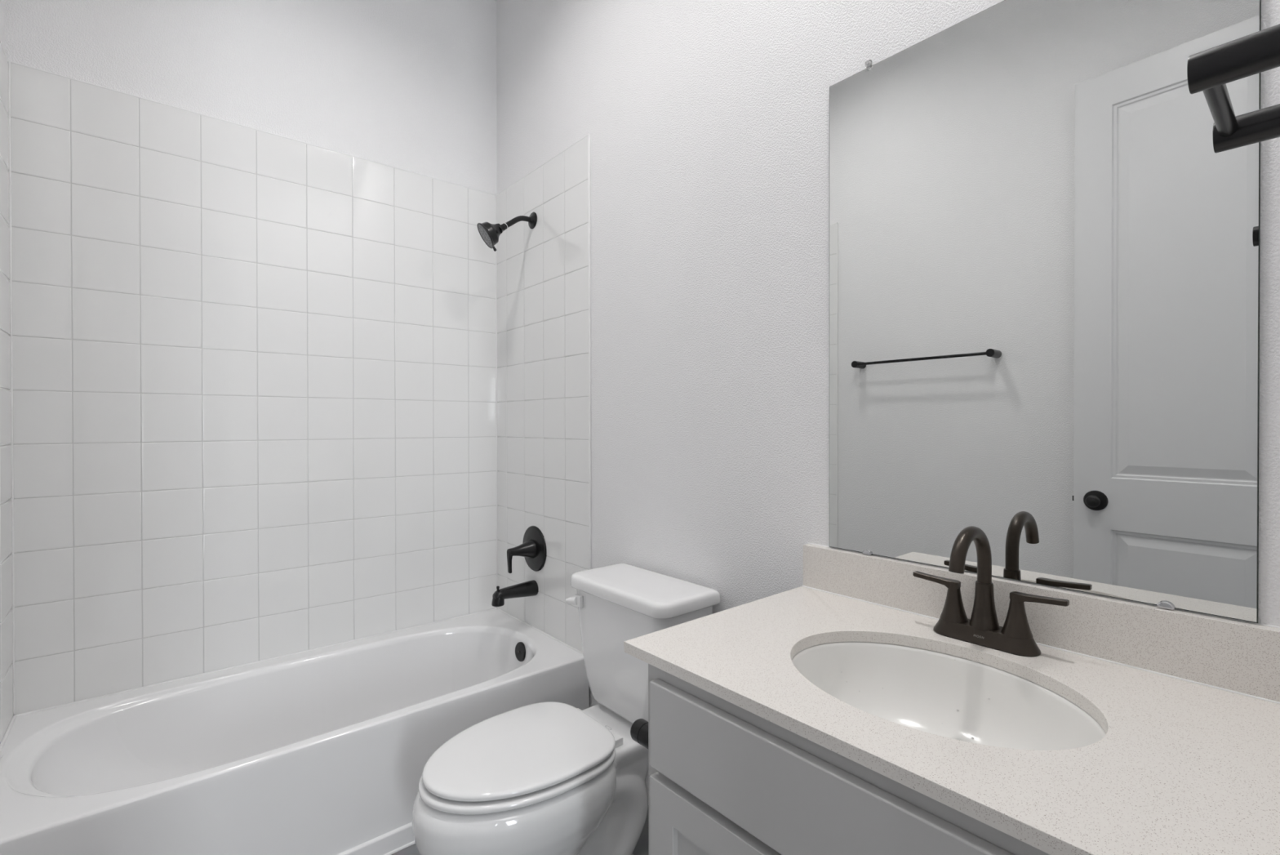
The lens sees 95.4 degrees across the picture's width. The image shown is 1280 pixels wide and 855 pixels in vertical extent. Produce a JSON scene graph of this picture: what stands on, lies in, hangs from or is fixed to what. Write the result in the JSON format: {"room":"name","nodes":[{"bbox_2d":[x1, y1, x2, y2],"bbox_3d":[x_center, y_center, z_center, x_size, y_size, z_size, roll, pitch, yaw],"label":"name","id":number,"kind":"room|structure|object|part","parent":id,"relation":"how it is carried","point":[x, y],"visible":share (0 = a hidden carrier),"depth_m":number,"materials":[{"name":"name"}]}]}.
{"room":"bathroom","nodes":[
{"label":"bathroom","id":0,"kind":"room"},
{"bbox_2d":[0,0,13,743],"bbox_3d":[-1.005,-0.353,0.649,0.109,3.085,2.531,0,0,-40],"label":"wall","id":1,"kind":"structure","parent":0,"point":[6,556],"depth_m":1.58,"materials":[{"name":"white paint"}]},
{"bbox_2d":[4,0,497,715],"bbox_3d":[-1.243,-0.361,2.164,1.704,3.085,0.112,0,0,-40],"label":"wall","id":2,"kind":"structure","parent":0,"point":[253,294],"depth_m":1.99,"materials":[{"name":"white tile"}]},
{"bbox_2d":[391,810,648,854],"bbox_3d":[0.197,1.243,-0.211,4.000,0.100,5.608,0,0,-40],"label":"floor","id":3,"kind":"structure","parent":0,"point":[642,846],"depth_m":1.64,"materials":[{"name":"grey tile"}]},
{"bbox_2d":[0,607,589,854],"bbox_3d":[-0.971,0.999,1.852,1.490,0.374,0.732,0,0,-40],"label":"bathtub","id":4,"kind":"object","parent":3,"relation":"on","point":[326,749],"visible":0.88,"depth_m":1.67,"materials":[{"name":"white ceramic"}]},
{"bbox_2d":[412,563,719,854],"bbox_3d":[-0.202,0.813,1.509,0.754,0.742,0.432,0,0,-40],"label":"toilet","id":5,"kind":"object","parent":3,"relation":"on","point":[549,777],"visible":0.91,"depth_m":1.45,"materials":[{"name":"white ceramic"}]},
{"bbox_3d":[-0.304,0.809,1.422,0.456,0.016,0.364,0,0,-40],"label":"seat","id":6,"kind":"part","parent":5,"relation":"part of","materials":[{"name":"white plastic"}]},
{"bbox_3d":[-0.300,0.785,1.425,0.450,0.020,0.354,0,0,-40],"label":"seat lid","id":7,"kind":"part","parent":5,"relation":"part of","materials":[{"name":"white plastic"}]},
{"bbox_3d":[-0.208,0.996,1.504,0.735,0.375,0.369,0,0,-40],"label":"bowl","id":8,"kind":"part","parent":5,"relation":"part of","materials":[{"name":"white ceramic"}]},
{"bbox_3d":[-0.194,0.514,1.735,0.063,0.036,0.026,0,0,36],"label":"flush lever","id":9,"kind":"part","parent":5,"relation":"part of","materials":[{"name":"white plastic"}]},
{"bbox_3d":[0.003,0.640,1.681,0.209,0.338,0.400,0,0,-40],"label":"tank","id":10,"kind":"part","parent":5,"relation":"part of","materials":[{"name":"white ceramic"}]},
{"bbox_3d":[-0.001,0.460,1.677,0.227,0.039,0.432,0,0,-40],"label":"tank lid","id":11,"kind":"part","parent":5,"relation":"part of","materials":[{"name":"white ceramic"}]},
{"bbox_2d":[648,663,1049,854],"bbox_3d":[0.458,0.793,0.891,0.561,0.787,0.757,0,0,-40],"label":"vanity cabinet","id":12,"kind":"object","parent":3,"relation":"on","point":[724,778],"visible":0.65,"depth_m":0.80,"materials":[{"name":"grey paint"}]},
{"bbox_2d":[630,718,648,748],"bbox_3d":[0.074,0.564,1.109,0.185,0.040,0.074,0,0,-40],"label":"toilet paper holder","id":13,"kind":"object","parent":12,"relation":"attached to","point":[639,728],"visible":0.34,"depth_m":1.06,"materials":[{"name":"black metal"}]},
{"bbox_3d":[0.137,0.824,0.851,0.020,0.477,0.351,0,0,-40],"label":"cabinet door","id":14,"kind":"part","parent":12,"relation":"part of","materials":[{"name":"grey paint"}]},
{"bbox_2d":[623,586,1279,854],"bbox_3d":[0.444,0.388,0.906,0.561,0.020,0.802,0,0,-40],"label":"countertop","id":15,"kind":"structure","parent":12,"relation":"on","point":[1180,766],"depth_m":0.71,"materials":[{"name":"stone"}]},
{"bbox_2d":[791,641,1106,750],"bbox_3d":[0.437,0.483,0.884,0.376,0.168,0.472,0,0,-40],"label":"sink","id":16,"kind":"object","parent":15,"relation":"in","point":[938,693],"visible":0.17,"depth_m":1.00,"materials":[{"name":"white ceramic"}]},
{"bbox_2d":[912,525,1069,656],"bbox_3d":[0.603,0.273,1.029,0.188,0.210,0.187,0,0,3],"label":"faucet","id":17,"kind":"object","parent":15,"relation":"on","point":[1015,637],"visible":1,"depth_m":1.01,"materials":[{"name":"black metal"}]},
{"bbox_3d":[0.556,0.288,1.092,0.018,0.022,0.082,0,0,-40],"label":"lever","id":18,"kind":"part","parent":17,"relation":"part of","materials":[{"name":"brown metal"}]},
{"bbox_3d":[0.576,0.318,1.068,0.046,0.070,0.046,0,0,-40],"label":"handle","id":19,"kind":"part","parent":17,"relation":"part of","materials":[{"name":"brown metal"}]},
{"bbox_3d":[0.562,0.223,0.990,0.143,0.110,0.022,0,0,-40],"label":"arched spout","id":20,"kind":"part","parent":17,"relation":"part of","materials":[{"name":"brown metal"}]},
{"bbox_3d":[0.609,0.314,1.029,0.047,0.080,0.047,0,0,-40],"label":"spout","id":21,"kind":"part","parent":17,"relation":"part of","materials":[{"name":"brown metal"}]},
{"bbox_3d":[0.609,0.364,1.030,0.060,0.026,0.170,0,0,-40],"label":"plate","id":22,"kind":"part","parent":17,"relation":"part of","materials":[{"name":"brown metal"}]},
{"bbox_3d":[0.641,0.318,0.991,0.046,0.070,0.046,0,0,-40],"label":"handle","id":23,"kind":"part","parent":17,"relation":"part of","materials":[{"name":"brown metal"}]},
{"bbox_3d":[0.662,0.289,0.967,0.018,0.022,0.082,0,0,-40],"label":"lever","id":24,"kind":"part","parent":17,"relation":"part of","materials":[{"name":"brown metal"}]},
{"bbox_2d":[496,0,1279,706],"bbox_3d":[0.212,-0.360,1.680,0.109,3.085,2.531,0,0,-40],"label":"wall","id":25,"kind":"structure","parent":0,"point":[663,315],"depth_m":1.72,"materials":[{"name":"white paint"}]},
{"bbox_2d":[476,212,537,251],"bbox_3d":[-0.531,-0.778,2.298,0.232,0.182,0.107,0,0,-40],"label":"showerhead","id":26,"kind":"object","parent":25,"relation":"attached to","point":[490,233],"visible":1,"depth_m":2.25,"materials":[{"name":"black metal"}]},
{"bbox_3d":[-0.483,-0.814,2.312,0.124,0.067,0.020,0,0,-40],"label":"shower arm","id":27,"kind":"part","parent":26,"relation":"part of","materials":[{"name":"black metal"}]},
{"bbox_2d":[491,579,538,606],"bbox_3d":[-0.497,0.650,2.300,0.188,0.072,0.062,0,0,-40],"label":"tub spout","id":28,"kind":"object","parent":25,"relation":"attached to","point":[530,588],"visible":1,"depth_m":2.28,"materials":[{"name":"black metal"}]},
{"bbox_2d":[506,525,546,573],"bbox_3d":[-0.470,0.490,2.318,0.125,0.182,0.182,0,0,-40],"label":"shower valve","id":29,"kind":"object","parent":25,"relation":"attached to","point":[533,547],"visible":1,"depth_m":2.31,"materials":[{"name":"black metal"}]},
{"bbox_3d":[-0.511,0.525,2.284,0.018,0.092,0.026,0,0,-40],"label":"lever handle","id":30,"kind":"part","parent":29,"relation":"part of","materials":[{"name":"black metal"}]},
{"bbox_3d":[-0.429,0.489,2.353,0.018,0.182,0.182,0,0,-40],"label":"wall plate","id":31,"kind":"part","parent":29,"relation":"part of","materials":[{"name":"black metal"}]},
{"bbox_2d":[645,772,648,793],"bbox_3d":[0.137,1.117,1.699,0.014,0.130,0.910,0,0,-40],"label":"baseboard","id":32,"kind":"structure","parent":25,"relation":"attached to","point":[646,777],"depth_m":1.82,"materials":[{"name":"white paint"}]},
{"bbox_2d":[802,542,1279,703],"bbox_3d":[0.651,0.328,1.079,0.025,0.102,0.799,0,0,-40],"label":"backsplash","id":33,"kind":"structure","parent":25,"relation":"attached to","point":[1238,656],"depth_m":0.94,"materials":[{"name":"stone"}]},
{"bbox_2d":[829,0,1261,622],"bbox_3d":[0.654,-0.258,1.079,0.012,1.071,0.679,0,0,-40],"label":"mirror","id":34,"kind":"object","parent":25,"relation":"attached to","point":[1045,258],"visible":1,"depth_m":1.01,"materials":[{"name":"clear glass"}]},
{"bbox_3d":[0.383,-0.352,0.245,1.504,3.085,0.120,0,0,-40],"label":"wall","id":35,"kind":"structure","parent":0,"visible":0},
{"bbox_2d":[1186,23,1279,152],"bbox_3d":[0.610,-0.328,0.571,0.218,0.034,0.084,0,0,-40],"label":"towel bar","id":36,"kind":"object","parent":35,"relation":"attached to","point":[1209,71],"visible":1,"depth_m":0.53,"materials":[{"name":"black metal"}]},
{"bbox_3d":[0.591,-0.329,0.593,0.180,0.016,0.016,0,0,-40],"label":"rail","id":37,"kind":"part","parent":36,"relation":"part of","materials":[{"name":"black metal"}]},
{"bbox_3d":[0.539,-0.328,0.511,0.034,0.034,0.084,0,0,-40],"label":"wall post","id":38,"kind":"part","parent":36,"relation":"part of","materials":[{"name":"black metal"}]},
{"bbox_3d":[0.680,-0.329,0.630,0.034,0.034,0.084,0,0,-40],"label":"wall post","id":39,"kind":"part","parent":36,"relation":"part of","materials":[{"name":"black metal"}]}
]}

